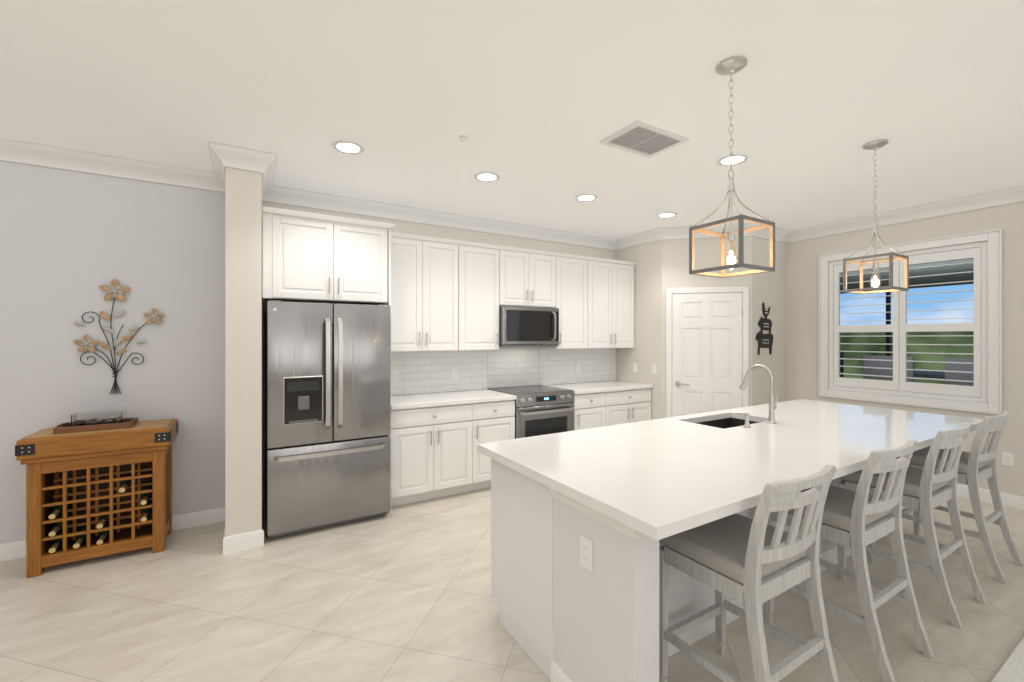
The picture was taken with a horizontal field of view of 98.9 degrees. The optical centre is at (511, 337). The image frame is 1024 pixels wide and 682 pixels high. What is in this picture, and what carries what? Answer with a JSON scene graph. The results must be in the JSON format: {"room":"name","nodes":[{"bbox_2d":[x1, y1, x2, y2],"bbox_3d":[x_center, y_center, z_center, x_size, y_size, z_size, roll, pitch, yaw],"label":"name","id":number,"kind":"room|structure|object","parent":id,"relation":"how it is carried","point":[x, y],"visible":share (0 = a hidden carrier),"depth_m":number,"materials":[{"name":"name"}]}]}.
{"room":"kitchen","nodes":[
{"label":"kitchen","id":0,"kind":"room"},
{"bbox_2d":[0,160,224,543],"bbox_3d":[-4.025,0.090,2.680,3.860,2.820,0.140,0,0,-31],"label":"wall","id":1,"kind":"structure","parent":0,"point":[71,242],"depth_m":3.24,"materials":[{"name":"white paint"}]},
{"bbox_2d":[0,507,224,561],"bbox_3d":[-3.985,1.444,2.614,3.860,0.112,0.014,0,0,-31],"label":"baseboard","id":2,"kind":"structure","parent":1,"relation":"attached to","point":[13,550],"depth_m":3.44,"materials":[{"name":"white wood"}]},
{"bbox_2d":[73,279,164,393],"bbox_3d":[-2.897,-0.010,3.243,0.515,0.851,0.026,0,0,-31],"label":"art","id":3,"kind":"object","parent":1,"relation":"attached to","point":[114,289],"visible":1,"depth_m":3.23,"materials":[{"name":"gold metal"}]},
{"bbox_2d":[225,167,261,536],"bbox_3d":[-2.109,0.090,3.452,0.220,2.820,0.790,0,0,-31],"label":"wall","id":4,"kind":"structure","parent":0,"point":[243,351],"depth_m":3.11,"materials":[{"name":"white paint"}]},
{"bbox_2d":[223,513,228,553],"bbox_3d":[-2.165,1.444,3.317,0.014,0.112,0.644,0,0,-31],"label":"baseboard","id":5,"kind":"structure","parent":4,"relation":"attached to","point":[225,539],"depth_m":3.05,"materials":[{"name":"white wood"}]},
{"bbox_2d":[0,137,1023,249],"bbox_3d":[0.668,-1.258,0.635,9.800,0.125,8.400,0,0,-31],"label":"crown molding","id":6,"kind":"structure","parent":4,"relation":"attached to","point":[223,155],"depth_m":4.03,"materials":[{"name":"white wood"}]},
{"bbox_2d":[262,201,615,509],"bbox_3d":[0.287,0.090,5.376,5.870,2.820,0.120,0,0,-31],"label":"wall","id":7,"kind":"structure","parent":0,"point":[415,228],"depth_m":4.67,"materials":[{"name":"white paint"}]},
{"bbox_2d":[262,206,389,304],"bbox_3d":[-1.627,-0.637,3.790,0.938,0.675,0.621,0,0,-31],"label":"upper cabinet","id":8,"kind":"object","parent":7,"relation":"attached to","point":[304,260],"depth_m":3.51,"materials":[{"name":"white wood"}]},
{"bbox_2d":[391,234,465,351],"bbox_3d":[-0.924,-0.405,4.374,0.816,1.069,0.342,0,0,-31],"label":"upper cabinet","id":9,"kind":"object","parent":7,"relation":"attached to","point":[451,296],"depth_m":4.24,"materials":[{"name":"white wood"}]},
{"bbox_2d":[466,242,505,350],"bbox_3d":[-0.422,-0.405,4.676,0.590,1.069,0.342,0,0,-31],"label":"upper cabinet","id":10,"kind":"object","parent":7,"relation":"attached to","point":[485,267],"depth_m":4.56,"materials":[{"name":"white wood"}]},
{"bbox_2d":[391,347,615,395],"bbox_3d":[0.029,0.339,5.143,3.244,0.478,0.010,0,0,-31],"label":"backsplash","id":11,"kind":"structure","parent":7,"relation":"attached to","point":[420,372],"depth_m":5.02,"materials":[{"name":"tile"}]},
{"bbox_2d":[392,371,398,382],"bbox_3d":[-1.175,0.390,4.408,0.072,0.116,0.008,0,0,-31],"label":"outlet","id":12,"kind":"object","parent":11,"relation":"attached to","point":[395,376],"visible":1,"depth_m":4.41,"materials":[{"name":"white plastic"}]},
{"bbox_2d":[452,368,457,378],"bbox_3d":[-0.620,0.390,4.742,0.072,0.116,0.008,0,0,-31],"label":"outlet","id":13,"kind":"object","parent":11,"relation":"attached to","point":[454,373],"visible":1,"depth_m":4.74,"materials":[{"name":"white plastic"}]},
{"bbox_2d":[506,250,557,307],"bbox_3d":[0.099,-0.642,4.989,0.742,0.595,0.342,0,0,-31],"label":"upper cabinet","id":14,"kind":"object","parent":7,"relation":"attached to","point":[531,279],"depth_m":4.86,"materials":[{"name":"white wood"}]},
{"bbox_2d":[499,306,558,346],"bbox_3d":[0.131,-0.120,4.937,0.734,0.435,0.463,0,0,-31],"label":"microwave","id":15,"kind":"object","parent":14,"relation":"attached to","point":[519,326],"visible":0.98,"depth_m":4.75,"materials":[{"name":"silver metal"}]},
{"bbox_2d":[539,254,593,348],"bbox_3d":[0.621,-0.405,5.303,0.590,1.069,0.342,0,0,-31],"label":"upper cabinet","id":16,"kind":"object","parent":7,"relation":"attached to","point":[575,276],"depth_m":5.18,"materials":[{"name":"white wood"}]},
{"bbox_2d":[594,258,633,348],"bbox_3d":[1.138,-0.405,5.613,0.850,1.069,0.342,0,0,-31],"label":"upper cabinet","id":17,"kind":"object","parent":7,"relation":"attached to","point":[613,283],"depth_m":5.49,"materials":[{"name":"white wood"}]},
{"bbox_2d":[0,487,1023,681],"bbox_3d":[0.677,1.530,0.669,10.050,0.060,8.650,0,0,-31],"label":"floor","id":18,"kind":"structure","parent":0,"point":[400,593],"depth_m":2.38,"materials":[{"name":"tile"}]},
{"bbox_2d":[15,419,177,577],"bbox_3d":[-2.828,1.063,3.056,0.756,0.874,0.421,0,0,-31],"label":"wine cabinet","id":19,"kind":"object","parent":18,"relation":"on","point":[93,494],"visible":1,"depth_m":2.96,"materials":[{"name":"brown wood"}]},
{"bbox_2d":[53,417,137,433],"bbox_3d":[-2.871,0.603,3.041,0.390,0.046,0.220,0,0,-31],"label":"tray","id":20,"kind":"object","parent":19,"relation":"on","point":[66,427],"visible":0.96,"depth_m":2.96,"materials":[{"name":"brown wood"}]},
{"bbox_2d":[71,410,125,425],"bbox_3d":[-2.867,0.567,3.043,0.260,0.100,0.110,0,0,-31],"label":"glass box","id":21,"kind":"object","parent":20,"relation":"on","point":[96,417],"visible":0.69,"depth_m":3.01,"materials":[{"name":"clear glass"}]},
{"bbox_2d":[265,300,390,537],"bbox_3d":[-1.567,0.611,3.705,0.900,1.778,0.793,0,0,-31],"label":"refrigerator","id":22,"kind":"object","parent":18,"relation":"on","point":[327,414],"visible":0.98,"depth_m":3.39,"materials":[{"name":"silver metal"}]},
{"bbox_2d":[388,400,482,511],"bbox_3d":[-0.838,1.060,4.247,0.833,0.876,0.647,0,0,-31],"label":"base cabinet","id":23,"kind":"object","parent":18,"relation":"on","point":[436,438],"depth_m":3.99,"materials":[{"name":"white wood"}]},
{"bbox_2d":[391,389,516,407],"bbox_3d":[-0.657,0.600,4.359,1.260,0.040,0.641,0,0,-31],"label":"countertop","id":24,"kind":"structure","parent":23,"relation":"on","point":[415,400],"depth_m":4.26,"materials":[{"name":"white stone"}]},
{"bbox_2d":[483,400,514,488],"bbox_3d":[-0.347,1.060,4.542,0.537,0.876,0.647,0,0,-31],"label":"base cabinet","id":25,"kind":"object","parent":18,"relation":"on","point":[498,415],"depth_m":4.32,"materials":[{"name":"white wood"}]},
{"bbox_2d":[488,385,574,438],"bbox_3d":[0.221,1.036,4.855,0.750,0.928,0.697,0,0,-31],"label":"range","id":26,"kind":"object","parent":18,"relation":"on","point":[542,410],"visible":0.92,"depth_m":4.62,"materials":[{"name":"silver metal"}]},
{"bbox_2d":[574,392,610,430],"bbox_3d":[0.755,1.060,5.205,0.516,0.876,0.647,0,0,-31],"label":"base cabinet","id":27,"kind":"object","parent":18,"relation":"on","point":[591,409],"depth_m":4.95,"materials":[{"name":"white wood"}]},
{"bbox_2d":[611,388,650,424],"bbox_3d":[1.232,1.060,5.491,0.822,0.876,0.647,0,0,-31],"label":"base cabinet","id":28,"kind":"object","parent":18,"relation":"on","point":[628,405],"depth_m":5.26,"materials":[{"name":"white wood"}]},
{"bbox_2d":[545,380,652,391],"bbox_3d":[1.057,0.600,5.390,1.228,0.040,0.641,0,0,-31],"label":"countertop","id":29,"kind":"structure","parent":28,"relation":"on","point":[602,386],"depth_m":5.30,"materials":[{"name":"white stone"}]},
{"bbox_2d":[491,415,902,681],"bbox_3d":[1.562,1.061,2.789,3.360,0.878,1.100,0,0,-31],"label":"kitchen island","id":30,"kind":"object","parent":18,"relation":"on","point":[576,623],"depth_m":1.83,"materials":[{"name":"white paint"}]},
{"bbox_2d":[580,535,592,571],"bbox_3d":[0.286,0.830,1.688,0.008,0.116,0.072,0,0,-31],"label":"outlet","id":31,"kind":"object","parent":30,"relation":"attached to","point":[586,552],"visible":1,"depth_m":1.68,"materials":[{"name":"white plastic"}]},
{"bbox_2d":[477,399,982,542],"bbox_3d":[1.592,0.600,2.748,3.420,0.040,1.230,0,0,-31],"label":"island countertop","id":32,"kind":"structure","parent":30,"relation":"on","point":[658,479],"depth_m":2.16,"materials":[{"name":"white stone"}]},
{"bbox_2d":[736,412,750,427],"bbox_3d":[1.512,0.532,2.862,0.044,0.094,0.093,0,0,-31],"label":"soap dispenser","id":33,"kind":"object","parent":32,"relation":"on","point":[747,425],"visible":1,"depth_m":2.83,"materials":[{"name":"silver metal"}]},
{"bbox_2d":[740,364,778,423],"bbox_3d":[1.734,0.381,3.076,0.095,0.396,0.252,0,0,-31],"label":"faucet","id":34,"kind":"object","parent":32,"relation":"on","point":[772,406],"visible":1,"depth_m":2.98,"materials":[{"name":"silver metal"}]},
{"bbox_2d":[659,464,838,681],"bbox_3d":[0.945,0.998,1.767,0.454,1.013,0.574,0,0,-31],"label":"stool","id":35,"kind":"object","parent":18,"relation":"on","point":[736,557],"visible":0.9,"depth_m":1.66,"materials":[{"name":"wood"}]},
{"bbox_2d":[763,439,934,681],"bbox_3d":[1.648,0.998,2.189,0.454,1.013,0.574,0,0,-31],"label":"stool","id":36,"kind":"object","parent":18,"relation":"on","point":[848,516],"visible":0.81,"depth_m":2.02,"materials":[{"name":"wood"}]},
{"bbox_2d":[837,422,986,628],"bbox_3d":[2.351,0.998,2.612,0.454,1.013,0.574,0,0,-31],"label":"stool","id":37,"kind":"object","parent":18,"relation":"on","point":[927,489],"visible":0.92,"depth_m":2.44,"materials":[{"name":"wood"}]},
{"bbox_2d":[896,411,1022,582],"bbox_3d":[3.045,0.998,3.029,0.454,1.013,0.574,0,0,-31],"label":"stool","id":38,"kind":"object","parent":18,"relation":"on","point":[976,467],"visible":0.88,"depth_m":2.85,"materials":[{"name":"wood"}]},
{"bbox_2d":[990,635,1023,681],"bbox_3d":[3.783,1.489,1.083,3.100,0.022,3.160,0,0,-31],"label":"rug","id":39,"kind":"object","parent":18,"relation":"on","point":[1011,669],"depth_m":1.96,"materials":[{"name":"beige fabric"}]},
{"bbox_2d":[0,0,1023,238],"bbox_3d":[0.677,-1.350,0.669,10.050,0.060,8.650,0,0,-31],"label":"ceiling","id":40,"kind":"structure","parent":0,"point":[536,102],"depth_m":2.40,"materials":[{"name":"white paint"}]},
{"bbox_2d":[332,140,363,153],"bbox_3d":[-1.132,-1.315,3.030,0.212,0.010,0.212,0,0,-31],"label":"recessed light","id":41,"kind":"object","parent":40,"relation":"in","point":[346,147],"visible":1,"depth_m":3.03,"materials":[{"name":"white"}]},
{"bbox_2d":[459,135,467,141],"bbox_3d":[-0.317,-1.307,2.877,0.060,0.026,0.060,0,0,-31],"label":"sprinkler","id":42,"kind":"object","parent":40,"relation":"attached to","point":[463,137],"visible":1,"depth_m":2.87,"materials":[{"name":"white metal"}]},
{"bbox_2d":[474,172,499,181],"bbox_3d":[-0.206,-1.315,3.586,0.212,0.010,0.212,0,0,-31],"label":"recessed light","id":43,"kind":"object","parent":40,"relation":"in","point":[486,177],"visible":1,"depth_m":3.57,"materials":[{"name":"white"}]},
{"bbox_2d":[575,194,597,201],"bbox_3d":[0.699,-1.315,4.118,0.212,0.010,0.212,0,0,-31],"label":"recessed light","id":44,"kind":"object","parent":40,"relation":"in","point":[586,197],"visible":0.98,"depth_m":4.11,"materials":[{"name":"white"}]},
{"bbox_2d":[600,120,688,157],"bbox_3d":[0.881,-1.312,2.921,0.480,0.014,0.340,0,0,-31],"label":"ceiling vent","id":45,"kind":"object","parent":40,"relation":"in","point":[641,138],"visible":1,"depth_m":2.90,"materials":[{"name":"white metal"}]},
{"bbox_2d":[657,212,676,217],"bbox_3d":[1.659,-1.315,4.695,0.212,0.010,0.212,0,0,-31],"label":"recessed light","id":46,"kind":"object","parent":40,"relation":"in","point":[667,215],"visible":0.96,"depth_m":4.69,"materials":[{"name":"white"}]},
{"bbox_2d":[689,56,774,277],"bbox_3d":[1.060,-0.817,2.119,0.273,1.004,0.273,0,0,-31],"label":"pendant light","id":47,"kind":"object","parent":40,"relation":"hanging from","point":[730,66],"visible":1,"depth_m":2.11,"materials":[{"name":"silver metal"}]},
{"bbox_2d":[717,154,748,165],"bbox_3d":[1.632,-1.315,3.244,0.212,0.010,0.212,0,0,-31],"label":"recessed light","id":48,"kind":"object","parent":40,"relation":"in","point":[738,159],"visible":0.96,"depth_m":3.23,"materials":[{"name":"white"}]},
{"bbox_2d":[843,139,908,293],"bbox_3d":[2.469,-0.817,2.977,0.273,1.004,0.273,0,0,-31],"label":"pendant light","id":49,"kind":"object","parent":40,"relation":"hanging from","point":[875,145],"visible":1,"depth_m":2.97,"materials":[{"name":"silver metal"}]},
{"bbox_2d":[616,240,661,419],"bbox_3d":[1.663,0.090,5.678,0.100,2.820,0.780,0,0,-31],"label":"wall","id":50,"kind":"structure","parent":0,"point":[644,354],"depth_m":5.53,"materials":[{"name":"white paint"}]},
{"bbox_2d":[633,363,636,372],"bbox_3d":[1.596,0.390,5.684,0.008,0.116,0.072,0,0,-31],"label":"outlet","id":51,"kind":"object","parent":50,"relation":"attached to","point":[634,367],"visible":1,"depth_m":5.69,"materials":[{"name":"white plastic"}]},
{"bbox_2d":[652,365,655,373],"bbox_3d":[1.756,0.390,5.418,0.008,0.116,0.072,0,0,-31],"label":"light switch","id":52,"kind":"object","parent":50,"relation":"attached to","point":[653,369],"visible":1,"depth_m":5.41,"materials":[{"name":"white plastic"}]},
{"bbox_2d":[662,236,751,417],"bbox_3d":[2.325,0.090,5.273,1.006,2.820,0.100,0,0,11],"label":"wall","id":53,"kind":"structure","parent":0,"point":[675,262],"depth_m":5.24,"materials":[{"name":"white paint"}]},
{"bbox_2d":[666,287,748,417],"bbox_3d":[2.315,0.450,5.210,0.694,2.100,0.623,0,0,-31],"label":"pantry door","id":54,"kind":"structure","parent":53,"relation":"in","point":[707,348],"depth_m":5.21,"materials":[{"name":"white wood"}]},
{"bbox_2d":[752,236,785,405],"bbox_3d":[3.114,0.090,5.371,0.770,2.820,0.100,0,0,-31],"label":"wall","id":55,"kind":"structure","parent":0,"point":[768,289],"depth_m":5.32,"materials":[{"name":"white paint"}]},
{"bbox_2d":[756,302,772,354],"bbox_3d":[3.030,-0.115,5.251,0.370,0.629,0.008,0,0,-31],"label":"sign","id":56,"kind":"object","parent":55,"relation":"attached to","point":[765,340],"visible":0.98,"depth_m":5.26,"materials":[{"name":"black metal"}]},
{"bbox_2d":[786,201,1023,496],"bbox_3d":[4.954,0.090,3.152,0.140,2.820,8.500,0,0,-31],"label":"wall","id":57,"kind":"structure","parent":0,"point":[802,319],"depth_m":4.28,"materials":[{"name":"white paint"}]},
{"bbox_2d":[819,229,1001,414],"bbox_3d":[4.013,-0.145,4.552,0.028,1.664,1.464,0,0,-31],"label":"window","id":58,"kind":"structure","parent":57,"relation":"in","point":[993,238],"depth_m":4.20,"materials":[{"name":"white wood"}]},
{"bbox_2d":[829,241,987,402],"bbox_3d":[4.050,-0.145,4.574,0.064,1.486,1.286,0,0,-31],"label":"window shutters","id":59,"kind":"object","parent":58,"relation":"attached to","point":[899,328],"visible":0.88,"depth_m":4.47,"materials":[{"name":"white wood"}]},
{"bbox_2d":[957,483,1023,509],"bbox_3d":[5.236,1.444,2.534,0.014,0.112,6.950,0,0,-31],"label":"baseboard","id":60,"kind":"structure","parent":57,"relation":"attached to","point":[1009,500],"depth_m":3.93,"materials":[{"name":"white wood"}]},
{"bbox_2d":[1002,452,1013,466],"bbox_3d":[4.417,1.080,3.902,0.008,0.116,0.072,0,0,-31],"label":"outlet","id":61,"kind":"object","parent":57,"relation":"attached to","point":[1007,459],"visible":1,"depth_m":3.90,"materials":[{"name":"white plastic"}]},
{"label":"outside","id":62,"kind":"structure","parent":0,"visible":0},
{"bbox_2d":[840,284,973,383],"bbox_3d":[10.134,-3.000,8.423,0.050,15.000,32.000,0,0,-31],"label":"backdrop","id":63,"kind":"structure","parent":62,"point":[868,316],"depth_m":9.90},
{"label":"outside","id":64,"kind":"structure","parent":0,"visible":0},
{"bbox_2d":[840,258,973,355],"bbox_3d":[5.785,0.320,5.226,3.100,2.480,9.000,0,0,-31],"label":"lanai","id":65,"kind":"object","parent":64,"point":[939,278],"depth_m":5.80,"materials":[{"name":"grey"}]},
{"bbox_2d":[840,352,973,385],"bbox_3d":[5.461,0.859,5.381,1.695,1.282,2.890,0,0,-31],"label":"patio furniture","id":66,"kind":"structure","parent":65,"relation":"on","point":[930,374],"depth_m":5.26,"materials":[{"name":"black"}]}
]}

